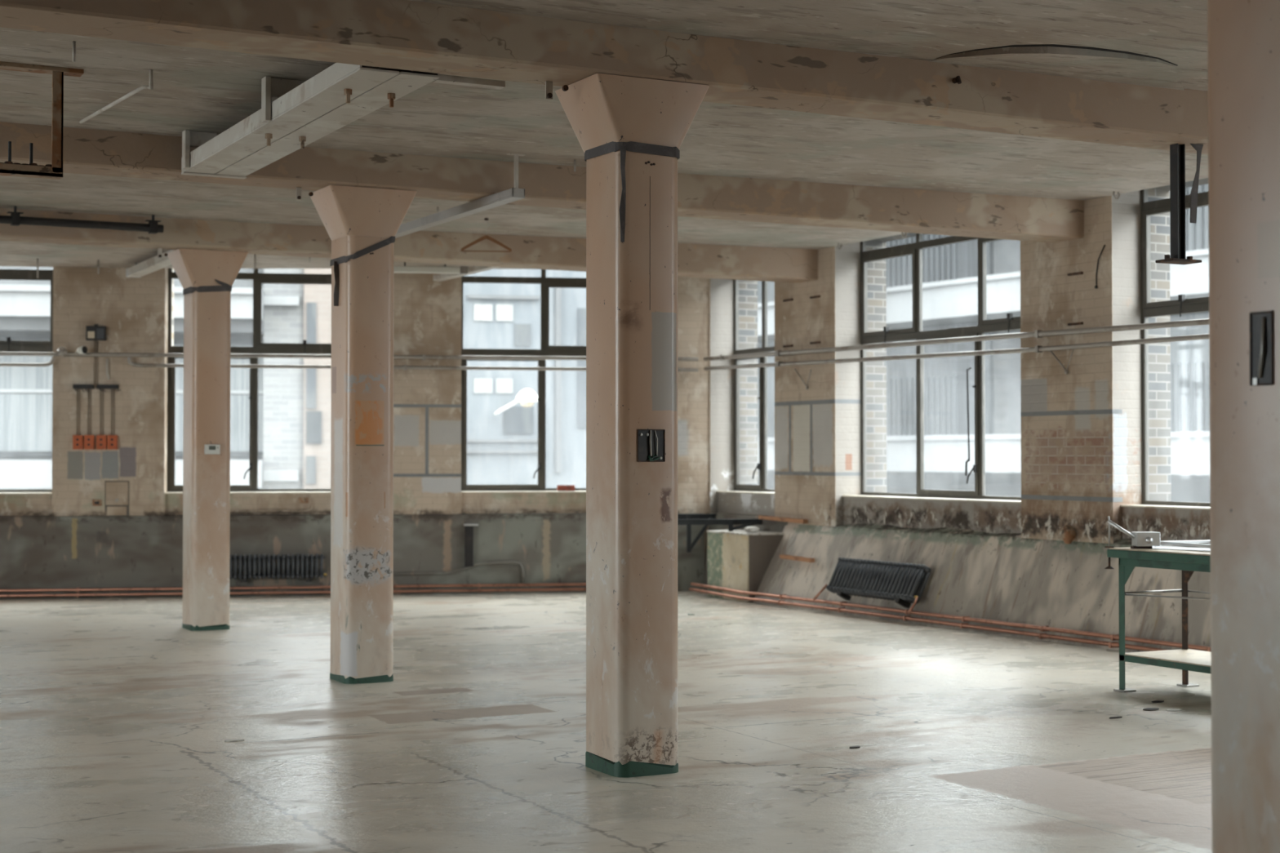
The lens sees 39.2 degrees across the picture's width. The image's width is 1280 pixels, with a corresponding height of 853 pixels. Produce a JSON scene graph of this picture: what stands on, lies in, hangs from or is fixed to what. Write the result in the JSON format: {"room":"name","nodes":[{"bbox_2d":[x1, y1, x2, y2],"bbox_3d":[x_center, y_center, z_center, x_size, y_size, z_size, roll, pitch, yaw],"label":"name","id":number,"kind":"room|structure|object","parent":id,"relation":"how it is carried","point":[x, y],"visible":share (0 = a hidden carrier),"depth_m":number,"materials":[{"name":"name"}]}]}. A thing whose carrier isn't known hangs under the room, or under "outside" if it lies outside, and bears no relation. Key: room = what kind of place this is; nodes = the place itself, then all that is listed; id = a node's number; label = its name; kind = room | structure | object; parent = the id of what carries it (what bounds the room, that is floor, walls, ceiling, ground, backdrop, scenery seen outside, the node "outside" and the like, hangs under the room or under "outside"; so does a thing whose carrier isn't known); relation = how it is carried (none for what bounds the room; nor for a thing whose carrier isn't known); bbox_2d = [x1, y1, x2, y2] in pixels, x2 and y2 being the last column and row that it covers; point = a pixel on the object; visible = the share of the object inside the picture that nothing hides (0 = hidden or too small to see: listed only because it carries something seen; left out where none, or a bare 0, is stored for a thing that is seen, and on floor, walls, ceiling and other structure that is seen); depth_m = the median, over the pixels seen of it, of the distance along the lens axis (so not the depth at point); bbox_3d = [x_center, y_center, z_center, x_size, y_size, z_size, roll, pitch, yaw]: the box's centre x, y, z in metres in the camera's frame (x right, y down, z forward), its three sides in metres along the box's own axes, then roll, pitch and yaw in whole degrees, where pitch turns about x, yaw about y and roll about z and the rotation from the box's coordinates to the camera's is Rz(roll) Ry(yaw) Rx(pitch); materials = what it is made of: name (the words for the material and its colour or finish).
{"room":"empty industrial loft","nodes":[
{"label":"empty industrial loft","id":0,"kind":"room"},
{"bbox_2d":[0,266,709,562],"bbox_3d":[-7.573,-0.215,18.948,16.900,4.050,0.370,0,-1,-9],"label":"wall","id":1,"kind":"structure","parent":0,"point":[133,311],"depth_m":19.33,"materials":[{"name":"paint"}]},
{"bbox_2d":[0,492,52,494],"bbox_3d":[-7.217,0.708,18.982,2.000,0.015,0.260,0,-1,-9],"label":"trim","id":2,"kind":"structure","parent":1,"relation":"attached to","point":[1,493],"depth_m":18.98,"materials":[{"name":"paint"}]},
{"bbox_2d":[0,269,53,492],"bbox_3d":[-7.235,-0.563,19.122,2.000,2.530,0.103,0,-1,-9],"label":"window","id":3,"kind":"structure","parent":1,"relation":"in","point":[8,345],"depth_m":19.24,"materials":[{"name":"brown metal"}]},
{"bbox_2d":[0,357,54,366],"bbox_3d":[-10.872,-0.690,18.186,9.547,0.102,0.043,0,-1,-9],"label":"conduit","id":4,"kind":"object","parent":1,"relation":"attached to","point":[52,359],"visible":1,"depth_m":18.85,"materials":[{"name":"metal"}]},
{"bbox_2d":[72,435,83,448],"bbox_3d":[-5.934,0.166,18.973,0.100,0.150,0.062,0,-1,-9],"label":"switch box","id":5,"kind":"object","parent":1,"relation":"attached to","point":[77,440],"visible":1,"depth_m":18.96,"materials":[{"name":"orange plastic"}]},
{"bbox_2d":[72,384,93,391],"bbox_3d":[-5.882,-0.404,18.996,0.212,0.079,0.050,0,-1,-9],"label":"trough","id":6,"kind":"object","parent":1,"relation":"attached to","point":[74,386],"visible":1,"depth_m":18.97,"materials":[{"name":"black metal"}]},
{"bbox_2d":[84,435,94,448],"bbox_3d":[-5.821,0.166,18.990,0.100,0.150,0.062,0,-1,-9],"label":"switch box","id":7,"kind":"object","parent":1,"relation":"attached to","point":[89,440],"visible":1,"depth_m":18.97,"materials":[{"name":"orange plastic"}]},
{"bbox_2d":[85,324,106,340],"bbox_3d":[-5.755,-0.996,19.016,0.200,0.171,0.068,0,-1,-9],"label":"box","id":8,"kind":"object","parent":1,"relation":"attached to","point":[95,332],"visible":1,"depth_m":18.99,"materials":[{"name":"black metal"}]},
{"bbox_2d":[96,435,106,449],"bbox_3d":[-5.697,0.167,19.009,0.100,0.150,0.062,0,-1,-9],"label":"switch box","id":9,"kind":"object","parent":1,"relation":"attached to","point":[101,440],"visible":1,"depth_m":18.99,"materials":[{"name":"orange plastic"}]},
{"bbox_2d":[96,384,119,391],"bbox_3d":[-5.627,-0.405,19.035,0.248,0.077,0.050,0,-1,-9],"label":"trough","id":10,"kind":"object","parent":1,"relation":"attached to","point":[98,386],"visible":1,"depth_m":19.01,"materials":[{"name":"black metal"}]},
{"bbox_2d":[106,435,117,449],"bbox_3d":[-5.585,0.167,19.026,0.100,0.150,0.062,0,-1,-9],"label":"switch box","id":11,"kind":"object","parent":1,"relation":"attached to","point":[112,443],"visible":1,"depth_m":19.01,"materials":[{"name":"orange plastic"}]},
{"bbox_2d":[104,480,128,515],"bbox_3d":[-5.542,0.769,19.043,0.250,0.385,0.022,0,-1,-9],"label":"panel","id":12,"kind":"structure","parent":1,"relation":"in","point":[116,492],"depth_m":19.04,"materials":[{"name":"paint"}]},
{"bbox_2d":[171,267,173,346],"bbox_3d":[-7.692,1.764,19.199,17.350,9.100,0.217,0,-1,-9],"label":"trim","id":13,"kind":"structure","parent":1,"relation":"attached to","point":[172,309],"depth_m":19.64,"materials":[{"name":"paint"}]},
{"bbox_2d":[164,491,330,493],"bbox_3d":[-4.103,0.716,19.456,2.000,0.015,0.260,0,-1,-9],"label":"trim","id":14,"kind":"structure","parent":1,"relation":"attached to","point":[231,492],"depth_m":19.37,"materials":[{"name":"paint"}]},
{"bbox_2d":[167,267,331,492],"bbox_3d":[-4.120,-0.555,19.593,2.000,2.530,0.110,0,-1,-9],"label":"window","id":15,"kind":"structure","parent":1,"relation":"in","point":[260,348],"depth_m":19.59,"materials":[{"name":"brown metal"}]},
{"bbox_2d":[230,506,312,512],"bbox_3d":[-4.133,0.891,19.307,1.215,0.070,0.034,0,-1,-9],"label":"pipe","id":16,"kind":"object","parent":1,"relation":"attached to","point":[310,508],"visible":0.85,"depth_m":19.33,"materials":[{"name":"paint"}]},
{"bbox_2d":[229,553,326,582],"bbox_3d":[-3.872,1.510,19.189,1.040,0.298,0.161,0,-1,-9],"label":"radiator","id":17,"kind":"object","parent":1,"relation":"attached to","point":[243,577],"visible":0.99,"depth_m":19.13,"materials":[{"name":"metal"}]},
{"bbox_2d":[0,587,586,597],"bbox_3d":[-7.669,1.762,18.570,16.007,0.042,0.106,0,-1,-9],"label":"copper pipe","id":18,"kind":"object","parent":1,"relation":"attached to","point":[479,590],"visible":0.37,"depth_m":19.16,"materials":[{"name":"metal"}]},
{"bbox_2d":[0,582,586,591],"bbox_3d":[-7.646,1.709,18.585,16.057,0.042,0.106,0,-1,-9],"label":"copper pipe","id":19,"kind":"object","parent":1,"relation":"attached to","point":[479,585],"visible":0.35,"depth_m":19.16,"materials":[{"name":"metal"}]},
{"bbox_2d":[0,351,697,360],"bbox_3d":[-7.478,-0.762,18.729,16.420,0.058,0.108,0,-1,-9],"label":"conduit","id":20,"kind":"object","parent":1,"relation":"attached to","point":[423,357],"visible":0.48,"depth_m":19.27,"materials":[{"name":"metal"}]},
{"bbox_2d":[68,345,87,355],"bbox_3d":[-5.913,-0.800,18.891,0.202,0.095,0.092,0,-1,23],"label":"light","id":21,"kind":"object","parent":20,"relation":"on","point":[82,349],"visible":1,"depth_m":18.84,"materials":[{"name":"white plastic"}]},
{"bbox_2d":[0,512,704,599],"bbox_3d":[-7.597,1.371,18.747,16.800,0.870,0.130,0,-1,-9],"label":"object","id":22,"kind":"structure","parent":1,"relation":"attached to","point":[37,552],"depth_m":19.28,"materials":[{"name":"concrete"}]},
{"bbox_2d":[127,356,697,371],"bbox_3d":[-2.396,-0.670,19.502,6.139,0.120,0.104,0,-1,-9],"label":"conduit","id":23,"kind":"object","parent":1,"relation":"attached to","point":[405,367],"visible":0.63,"depth_m":19.46,"materials":[{"name":"metal"}]},
{"bbox_2d":[425,407,428,473],"bbox_3d":[-2.318,0.152,19.554,0.036,0.722,0.002,0,-1,-8],"label":"tape strip","id":24,"kind":"object","parent":1,"relation":"attached to","point":[426,408],"visible":1,"depth_m":19.55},
{"bbox_2d":[393,404,461,407],"bbox_3d":[-2.515,-0.226,19.530,1.147,0.034,0.002,0,-1,-9],"label":"tape strip","id":25,"kind":"object","parent":1,"relation":"attached to","point":[394,405],"visible":0.64,"depth_m":19.56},
{"bbox_2d":[393,473,461,476],"bbox_3d":[-2.515,0.530,19.518,1.147,0.034,0.002,0,-1,-9],"label":"tape strip","id":26,"kind":"object","parent":1,"relation":"attached to","point":[394,474],"visible":0.64,"depth_m":19.55,"materials":[{"name":"grey"}]},
{"bbox_2d":[393,560,524,582],"bbox_3d":[-2.001,1.585,19.512,1.497,0.241,0.042,0,-1,-9],"label":"pipe","id":27,"kind":"object","parent":1,"relation":"attached to","point":[518,563],"visible":0.92,"depth_m":19.51,"materials":[{"name":"metal"}]},
{"bbox_2d":[463,523,478,566],"bbox_3d":[-1.836,1.288,19.523,0.155,0.462,0.090,0,-1,-9],"label":"duct","id":28,"kind":"object","parent":1,"relation":"attached to","point":[468,528],"visible":1,"depth_m":19.50,"materials":[{"name":"black metal"}]},
{"bbox_2d":[461,490,586,493],"bbox_3d":[-0.979,0.723,19.931,2.020,0.015,0.260,0,-1,-9],"label":"trim","id":29,"kind":"structure","parent":1,"relation":"attached to","point":[495,491],"depth_m":19.77,"materials":[{"name":"paint"}]},
{"bbox_2d":[556,484,574,491],"bbox_3d":[-0.823,0.684,19.975,0.190,0.065,0.100,0,-1,-9],"label":"brick","id":30,"kind":"object","parent":29,"relation":"on","point":[559,487],"visible":1,"depth_m":19.93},
{"bbox_2d":[461,269,586,491],"bbox_3d":[-0.996,-0.547,20.067,2.020,2.530,0.110,0,-1,-9],"label":"window","id":31,"kind":"structure","parent":1,"relation":"in","point":[546,349],"depth_m":20.04,"materials":[{"name":"brown metal"}]},
{"bbox_2d":[0,0,1208,269],"bbox_3d":[-2.445,-2.114,9.358,15.656,0.566,26.779,0,-1,-28],"label":"ceiling","id":32,"kind":"structure","parent":0,"point":[1155,43],"depth_m":10.63,"materials":[{"name":"paint"}]},
{"bbox_2d":[0,61,84,179],"bbox_3d":[-3.469,-1.565,9.015,1.300,0.565,0.100,0,-1,-28],"label":"metal frame","id":33,"kind":"object","parent":32,"relation":"hanging from","point":[54,171],"visible":1,"depth_m":9.21,"materials":[{"name":"paint"}]},
{"bbox_2d":[0,206,164,234],"bbox_3d":[-5.385,-1.688,14.167,3.220,0.152,0.084,0,-1,-28],"label":"pipe","id":34,"kind":"object","parent":32,"relation":"hanging from","point":[15,219],"visible":1,"depth_m":14.58,"materials":[{"name":"black metal"}]},
{"bbox_2d":[79,69,153,124],"bbox_3d":[-2.918,-1.783,9.941,0.039,0.110,1.542,1,-1,-30],"label":"strip","id":35,"kind":"object","parent":32,"relation":"attached to","point":[150,86],"visible":1,"depth_m":9.66,"materials":[{"name":"white paint"}]},
{"bbox_2d":[125,249,174,277],"bbox_3d":[-4.666,-1.640,17.550,0.144,0.138,2.660,0,-1,-28],"label":"trunking","id":36,"kind":"object","parent":32,"relation":"attached to","point":[154,264],"visible":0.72,"depth_m":17.89,"materials":[{"name":"white paint"}]},
{"bbox_2d":[181,62,505,178],"bbox_3d":[-1.755,-1.684,9.872,0.780,0.297,3.400,0,-1,-28],"label":"duct","id":37,"kind":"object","parent":32,"relation":"attached to","point":[340,95],"depth_m":9.44,"materials":[{"name":"metal"}]},
{"bbox_2d":[394,262,468,274],"bbox_3d":[-2.112,-1.632,17.995,0.780,0.202,0.100,0,-1,-8],"label":"strip light","id":38,"kind":"object","parent":32,"relation":"hanging from","point":[399,269],"visible":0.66,"depth_m":17.96,"materials":[{"name":"white plastic"}]},
{"bbox_2d":[394,266,460,274],"bbox_3d":[-2.152,-1.566,17.989,0.700,0.060,0.100,0,-1,-8],"label":"diffuser","id":39,"kind":"object","parent":38,"relation":"attached to","point":[399,269],"depth_m":17.95,"materials":[{"name":"white plastic"}]},
{"bbox_2d":[395,153,525,238],"bbox_3d":[-1.502,-1.648,13.248,0.120,0.305,3.000,0,-1,-28],"label":"strip light","id":40,"kind":"object","parent":32,"relation":"hanging from","point":[513,194],"visible":0.75,"depth_m":12.61,"materials":[{"name":"white paint"}]},
{"bbox_2d":[433,266,501,280],"bbox_3d":[-1.598,-1.661,18.225,0.100,0.158,2.500,0,-1,-28],"label":"trunking","id":41,"kind":"object","parent":32,"relation":"attached to","point":[472,269],"visible":0.41,"depth_m":18.67,"materials":[{"name":"white paint"}]},
{"bbox_2d":[0,591,1212,852],"bbox_3d":[-2.624,1.802,9.265,17.200,0.300,28.095,0,-1,-28],"label":"floor","id":42,"kind":"structure","parent":0,"point":[117,717],"depth_m":9.36,"materials":[{"name":"concrete"}]},
{"bbox_2d":[167,248,248,631],"bbox_3d":[-3.779,0.120,15.671,0.605,3.272,0.475,0,-1,-28],"label":"column","id":43,"kind":"structure","parent":42,"relation":"on","point":[206,315],"depth_m":15.50,"materials":[{"name":"paint"}]},
{"bbox_2d":[182,279,232,295],"bbox_3d":[-3.776,-1.209,15.687,0.351,0.130,0.430,0,-1,-28],"label":"strap","id":44,"kind":"object","parent":43,"relation":"attached to","point":[224,287],"visible":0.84,"depth_m":15.52,"materials":[{"name":"metal"}]},
{"bbox_2d":[204,444,220,453],"bbox_3d":[-3.683,0.197,15.477,0.132,0.084,0.031,0,-1,-28],"label":"thermostat","id":45,"kind":"object","parent":43,"relation":"attached to","point":[208,449],"visible":1,"depth_m":15.46,"materials":[{"name":"white plastic"}]},
{"bbox_2d":[0,208,817,283],"bbox_3d":[-5.291,-1.704,14.612,15.800,0.335,0.400,0,-1,-28],"label":"ceiling beam","id":46,"kind":"structure","parent":43,"relation":"on","point":[797,265],"depth_m":16.18,"materials":[{"name":"paint"}]},
{"bbox_2d":[310,185,417,684],"bbox_3d":[-1.868,0.061,12.078,0.605,3.272,0.475,0,-1,-28],"label":"column","id":47,"kind":"structure","parent":42,"relation":"on","point":[354,219],"depth_m":11.91,"materials":[{"name":"paint"}]},
{"bbox_2d":[329,235,395,306],"bbox_3d":[-1.882,-1.043,12.088,0.384,0.480,0.417,0,-1,-28],"label":"strap","id":48,"kind":"object","parent":47,"relation":"attached to","point":[336,261],"visible":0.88,"depth_m":11.97,"materials":[{"name":"metal"}]},
{"bbox_2d":[0,121,1084,243],"bbox_3d":[-3.467,-1.761,11.143,15.800,0.335,0.400,0,-1,-28],"label":"ceiling beam","id":49,"kind":"structure","parent":47,"relation":"on","point":[85,151],"depth_m":12.49,"materials":[{"name":"paint"}]},
{"bbox_2d":[555,73,709,777],"bbox_3d":[-0.040,0.005,8.644,0.605,3.272,0.475,0,-1,-28],"label":"column","id":50,"kind":"structure","parent":42,"relation":"on","point":[632,284],"depth_m":8.47,"materials":[{"name":"paint"}]},
{"bbox_2d":[0,0,1208,155],"bbox_3d":[-1.681,-1.816,7.744,15.800,0.335,0.400,0,-1,-28],"label":"ceiling beam","id":51,"kind":"structure","parent":50,"relation":"on","point":[397,34],"depth_m":8.42,"materials":[{"name":"paint"}]},
{"bbox_2d":[545,80,552,99],"bbox_3d":[-0.429,-1.593,8.517,0.036,0.085,0.018,0,-1,-28],"label":"tab","id":52,"kind":"object","parent":51,"relation":"attached to","point":[548,85],"visible":1,"depth_m":8.52,"materials":[{"name":"white paint"}]},
{"bbox_2d":[1155,143,1201,264],"bbox_3d":[3.068,-1.270,10.242,0.220,0.675,0.140,0,-1,-28],"label":"post","id":53,"kind":"object","parent":51,"relation":"hanging from","point":[1177,152],"visible":1,"depth_m":10.23,"materials":[{"name":"black metal"}]},
{"bbox_2d":[1190,143,1203,223],"bbox_3d":[3.170,-1.383,10.233,0.100,0.450,0.025,0,-1,-28],"label":"strap","id":54,"kind":"object","parent":51,"relation":"hanging from","point":[1193,194],"visible":1,"depth_m":10.23,"materials":[{"name":"metal"}]},
{"bbox_2d":[584,141,679,242],"bbox_3d":[-0.039,-1.099,8.659,0.351,0.481,0.425,0,-1,-28],"label":"strap","id":55,"kind":"object","parent":50,"relation":"attached to","point":[631,146],"visible":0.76,"depth_m":8.45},
{"bbox_2d":[706,529,784,602],"bbox_3d":[1.094,1.457,18.902,0.448,0.705,1.053,0,-1,-28],"label":"block","id":56,"kind":"object","parent":42,"relation":"on","point":[738,559],"visible":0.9,"depth_m":18.58,"materials":[{"name":"concrete"}]},
{"bbox_2d":[743,526,759,532],"bbox_3d":[1.187,1.068,18.666,0.193,0.056,0.262,0,-1,-28],"label":"rubble heap","id":57,"kind":"object","parent":56,"relation":"on","point":[749,529],"visible":1,"depth_m":18.60,"materials":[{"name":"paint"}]},
{"bbox_2d":[1106,546,1210,692],"bbox_3d":[3.717,1.222,10.859,0.700,0.912,1.800,0,-1,-28],"label":"workbench","id":58,"kind":"object","parent":42,"relation":"on","point":[1188,562],"visible":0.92,"depth_m":11.33,"materials":[{"name":"green paint"}]},
{"bbox_2d":[1104,515,1114,568],"bbox_3d":[3.002,0.742,11.499,0.064,0.336,0.064,0,-1,-28],"label":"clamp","id":59,"kind":"object","parent":58,"relation":"attached to","point":[1108,546],"visible":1,"depth_m":11.49,"materials":[{"name":"metal"}]},
{"bbox_2d":[1106,519,1159,548],"bbox_3d":[3.136,0.683,11.405,0.306,0.184,0.156,0,-1,-3],"label":"box","id":60,"kind":"object","parent":58,"relation":"on","point":[1140,540],"visible":0.99,"depth_m":11.36,"materials":[{"name":"silver metal"}]},
{"bbox_2d":[1151,543,1210,551],"bbox_3d":[3.646,0.761,11.259,0.440,0.020,0.720,1,-1,-45],"label":"aluminium frame","id":61,"kind":"object","parent":58,"relation":"on","point":[1164,546],"visible":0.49,"depth_m":11.24,"materials":[{"name":"white"}]},
{"bbox_2d":[1160,540,1210,547],"bbox_3d":[3.642,0.739,11.246,0.440,0.020,0.720,0,-1,-19],"label":"aluminium frame","id":62,"kind":"object","parent":61,"relation":"on","point":[1180,543],"visible":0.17,"depth_m":11.40,"materials":[{"name":"white"}]},
{"bbox_2d":[1207,0,1279,852],"bbox_3d":[1.886,-0.051,5.172,0.605,3.272,0.475,0,-1,-28],"label":"column","id":63,"kind":"structure","parent":42,"relation":"on","point":[1243,36],"depth_m":5.12,"materials":[{"name":"paint"}]},
{"bbox_2d":[709,190,1210,544],"bbox_3d":[5.872,-0.350,10.718,0.360,4.050,22.700,0,-1,-28],"label":"wall","id":64,"kind":"structure","parent":0,"point":[1096,455],"depth_m":15.18,"materials":[{"name":"paint"}]},
{"bbox_2d":[677,513,715,552],"bbox_3d":[0.368,1.173,19.749,0.950,0.420,0.051,0,-1,-9],"label":"bracket","id":65,"kind":"object","parent":64,"relation":"attached to","point":[690,546],"visible":0.65,"depth_m":19.77,"materials":[{"name":"grey"}]},
{"bbox_2d":[677,519,762,531],"bbox_3d":[0.830,1.038,18.913,0.940,0.128,0.050,0,-1,-9],"label":"bracket","id":66,"kind":"object","parent":64,"relation":"attached to","point":[743,522],"visible":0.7,"depth_m":18.92,"materials":[{"name":"grey"}]},
{"bbox_2d":[702,512,787,590],"bbox_3d":[1.155,1.380,19.289,0.210,0.870,1.610,0,-1,-28],"label":"trim","id":67,"kind":"structure","parent":64,"relation":"attached to","point":[767,525],"depth_m":19.43,"materials":[{"name":"metal"}]},
{"bbox_2d":[716,490,774,493],"bbox_3d":[1.268,0.717,19.494,0.230,0.013,1.350,0,-1,-28],"label":"trim","id":68,"kind":"structure","parent":64,"relation":"attached to","point":[728,491],"depth_m":19.61,"materials":[{"name":"paint"}]},
{"bbox_2d":[733,280,774,492],"bbox_3d":[1.358,-0.575,19.563,0.110,2.570,1.350,0,-1,-28],"label":"window","id":69,"kind":"structure","parent":64,"relation":"in","point":[762,465],"depth_m":19.65,"materials":[{"name":"brown metal"}]},
{"bbox_2d":[788,405,791,471],"bbox_3d":[1.548,0.124,18.550,0.002,0.682,0.040,0,-1,-28],"label":"tape strip","id":70,"kind":"object","parent":64,"relation":"attached to","point":[789,406],"visible":1,"depth_m":18.55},
{"bbox_2d":[809,404,812,471],"bbox_3d":[1.734,0.118,18.196,0.002,0.682,0.040,0,-1,-28],"label":"tape strip","id":71,"kind":"object","parent":64,"relation":"attached to","point":[811,406],"visible":1,"depth_m":18.20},
{"bbox_2d":[774,399,861,406],"bbox_3d":[1.813,-0.240,18.395,0.322,0.042,1.132,0,-1,-28],"label":"tape strip","id":72,"kind":"object","parent":64,"relation":"attached to","point":[828,401],"visible":1,"depth_m":18.07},
{"bbox_2d":[774,471,861,475],"bbox_3d":[1.813,0.480,18.383,0.322,0.036,1.132,0,-1,-28],"label":"tape strip","id":73,"kind":"object","parent":64,"relation":"attached to","point":[776,473],"visible":1,"depth_m":18.04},
{"bbox_2d":[813,556,931,613],"bbox_3d":[2.152,1.458,16.664,0.305,0.430,1.561,0,-1,-28],"label":"radiator","id":74,"kind":"object","parent":64,"relation":"attached to","point":[903,583],"visible":1,"depth_m":16.54,"materials":[{"name":"metal"}]},
{"bbox_2d":[688,587,1167,651],"bbox_3d":[5.404,1.622,10.469,0.190,0.058,20.351,1,-1,-28],"label":"copper pipe","id":75,"kind":"object","parent":64,"relation":"attached to","point":[962,625],"visible":0.83,"depth_m":15.65,"materials":[{"name":"metal"}]},
{"bbox_2d":[842,495,1021,502],"bbox_3d":[2.763,0.671,16.649,0.230,0.013,2.820,0,-1,-28],"label":"trim","id":76,"kind":"structure","parent":64,"relation":"attached to","point":[866,496],"depth_m":16.59,"materials":[{"name":"paint"}]},
{"bbox_2d":[860,232,1021,500],"bbox_3d":[2.854,-0.622,16.717,0.110,2.570,2.820,0,-1,-28],"label":"window","id":77,"kind":"structure","parent":64,"relation":"in","point":[1011,322],"depth_m":17.07,"materials":[{"name":"brown metal"}]},
{"bbox_2d":[964,367,971,475],"bbox_3d":[2.989,-0.047,16.299,0.074,0.988,0.067,0,-1,-28],"label":"rod","id":78,"kind":"object","parent":77,"relation":"attached to","point":[969,368],"visible":1,"depth_m":16.29,"materials":[{"name":"black metal"}]},
{"bbox_2d":[690,582,1210,651],"bbox_3d":[5.422,1.566,10.479,0.190,0.058,20.351,1,-1,-28],"label":"copper pipe","id":79,"kind":"object","parent":64,"relation":"attached to","point":[964,619],"visible":0.84,"depth_m":15.37,"materials":[{"name":"metal"}]},
{"bbox_2d":[703,318,1208,360],"bbox_3d":[5.468,-0.845,10.966,0.128,0.154,20.300,0,-1,-28],"label":"conduit","id":80,"kind":"object","parent":64,"relation":"attached to","point":[1036,334],"visible":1,"depth_m":15.61,"materials":[{"name":"metal"}]},
{"bbox_2d":[703,333,1208,370],"bbox_3d":[5.470,-0.735,10.965,0.125,0.148,20.300,0,-1,-28],"label":"conduit","id":81,"kind":"object","parent":64,"relation":"attached to","point":[1037,348],"visible":1,"depth_m":15.61,"materials":[{"name":"metal"}]},
{"bbox_2d":[737,177,1208,505],"bbox_3d":[6.102,1.629,10.919,0.255,9.100,22.900,0,-1,-28],"label":"brick building","id":82,"kind":"structure","parent":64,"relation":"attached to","point":[1159,353],"depth_m":18.02,"materials":[{"name":"brick"}]},
{"bbox_2d":[753,523,1210,652],"bbox_3d":[5.900,1.233,9.950,0.520,0.860,19.400,0,-1,-28],"label":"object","id":83,"kind":"structure","parent":64,"relation":"attached to","point":[1006,577],"depth_m":15.27,"materials":[{"name":"concrete"}]},
{"bbox_2d":[758,515,808,523],"bbox_3d":[1.472,0.957,18.553,0.060,0.042,0.860,0,0,-28],"label":"plank","id":84,"kind":"object","parent":83,"relation":"on","point":[760,517],"visible":1,"depth_m":18.48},
{"bbox_2d":[779,554,814,562],"bbox_3d":[1.569,1.318,17.976,0.060,0.042,0.560,0,0,-28],"label":"plank","id":85,"kind":"object","parent":83,"relation":"on","point":[781,556],"visible":1,"depth_m":17.92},
{"bbox_2d":[1049,349,1073,373],"bbox_3d":[3.484,-0.541,14.811,0.050,0.221,0.308,0,-1,-28],"label":"v-bracket","id":86,"kind":"object","parent":64,"relation":"attached to","point":[1066,371],"visible":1,"depth_m":14.79,"materials":[{"name":"metal"}]},
{"bbox_2d":[1061,524,1076,544],"bbox_3d":[3.498,0.880,14.664,0.120,0.157,0.095,0,-1,26],"label":"stub","id":87,"kind":"object","parent":64,"relation":"attached to","point":[1068,534],"visible":1,"depth_m":14.63,"materials":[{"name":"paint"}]},
{"bbox_2d":[1020,408,1122,416],"bbox_3d":[3.551,-0.111,14.849,0.102,0.036,1.122,0,-1,-28],"label":"tape strip","id":88,"kind":"object","parent":64,"relation":"attached to","point":[1108,411],"visible":1,"depth_m":14.75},
{"bbox_2d":[1021,494,1122,502],"bbox_3d":[3.551,0.592,14.838,0.102,0.038,1.122,0,-1,-28],"label":"tape strip","id":89,"kind":"object","parent":64,"relation":"attached to","point":[1023,496],"visible":1,"depth_m":14.73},
{"bbox_2d":[1120,504,1209,509],"bbox_3d":[4.599,0.614,13.157,0.230,0.013,2.830,0,-1,-28],"label":"trim","id":90,"kind":"structure","parent":64,"relation":"attached to","point":[1126,505],"depth_m":13.92,"materials":[{"name":"paint"}]},
{"bbox_2d":[1141,177,1209,506],"bbox_3d":[4.689,-0.679,13.226,0.110,2.570,2.830,0,-1,-28],"label":"window","id":91,"kind":"structure","parent":64,"relation":"in","point":[1182,305],"depth_m":14.43,"materials":[{"name":"brown metal"}]},
{"bbox_3d":[-0.677,6.697,33.429,150.000,0.300,160.000,0,-1,-28],"label":"ground","id":92,"kind":"structure","parent":0,"visible":0},
{"bbox_2d":[0,266,263,489],"bbox_3d":[-18.897,-2.202,33.581,24.300,17.500,7.260,0,-1,-9],"label":"building","id":93,"kind":"structure","parent":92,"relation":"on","point":[25,392],"depth_m":31.83,"materials":[{"name":"grey"}]},
{"bbox_2d":[262,268,303,488],"bbox_3d":[-6.842,1.524,35.131,0.700,10.100,6.100,0,-1,-9],"label":"brick building","id":94,"kind":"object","parent":92,"relation":"on","point":[283,304],"visible":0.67,"depth_m":32.24,"materials":[{"name":"brick"}]},
{"bbox_2d":[303,268,331,488],"bbox_3d":[-5.191,1.527,35.316,2.600,10.100,6.030,0,-1,-9],"label":"building","id":95,"kind":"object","parent":92,"relation":"on","point":[317,297],"visible":0.16,"depth_m":32.24,"materials":[{"name":"brick"}]},
{"bbox_2d":[462,269,586,491],"bbox_3d":[-1.892,-1.666,35.754,4.000,16.500,6.060,0,-1,-9],"label":"building","id":96,"kind":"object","parent":92,"relation":"on","point":[502,448],"visible":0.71,"depth_m":32.69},
{"bbox_2d":[493,388,537,415],"bbox_3d":[-2.268,-0.440,32.182,1.006,0.468,0.430,0,-1,26],"label":"street lamp","id":97,"kind":"object","parent":96,"relation":"attached to","point":[526,397],"visible":0.98,"depth_m":31.95,"materials":[{"name":"white plastic"}]},
{"bbox_2d":[515,388,537,402],"bbox_3d":[-2.010,-0.556,32.056,0.430,0.240,0.430,0,-1,-9],"label":"hood","id":98,"kind":"object","parent":97,"relation":"attached to","point":[526,395],"depth_m":31.92,"materials":[{"name":"white plastic"}]},
{"bbox_2d":[757,183,1209,506],"bbox_3d":[11.031,0.668,34.750,9.200,11.800,62.001,1,-1,-32],"label":"neighboring building","id":99,"kind":"structure","parent":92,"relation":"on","point":[950,271],"depth_m":34.94,"materials":[{"name":"grey"}]},
{"bbox_3d":[-1.305,-1.761,15.273,0.040,0.021,0.040,0,-1,-28],"label":"stud","id":100,"kind":"object","parent":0,"visible":0},
{"bbox_2d":[461,221,511,252],"bbox_3d":[-1.305,-1.614,15.271,0.430,0.262,0.015,0,-1,-6],"label":"hanger","id":101,"kind":"object","parent":100,"relation":"hanging from","point":[486,237],"visible":1,"depth_m":15.27,"materials":[{"name":"brown wood"}]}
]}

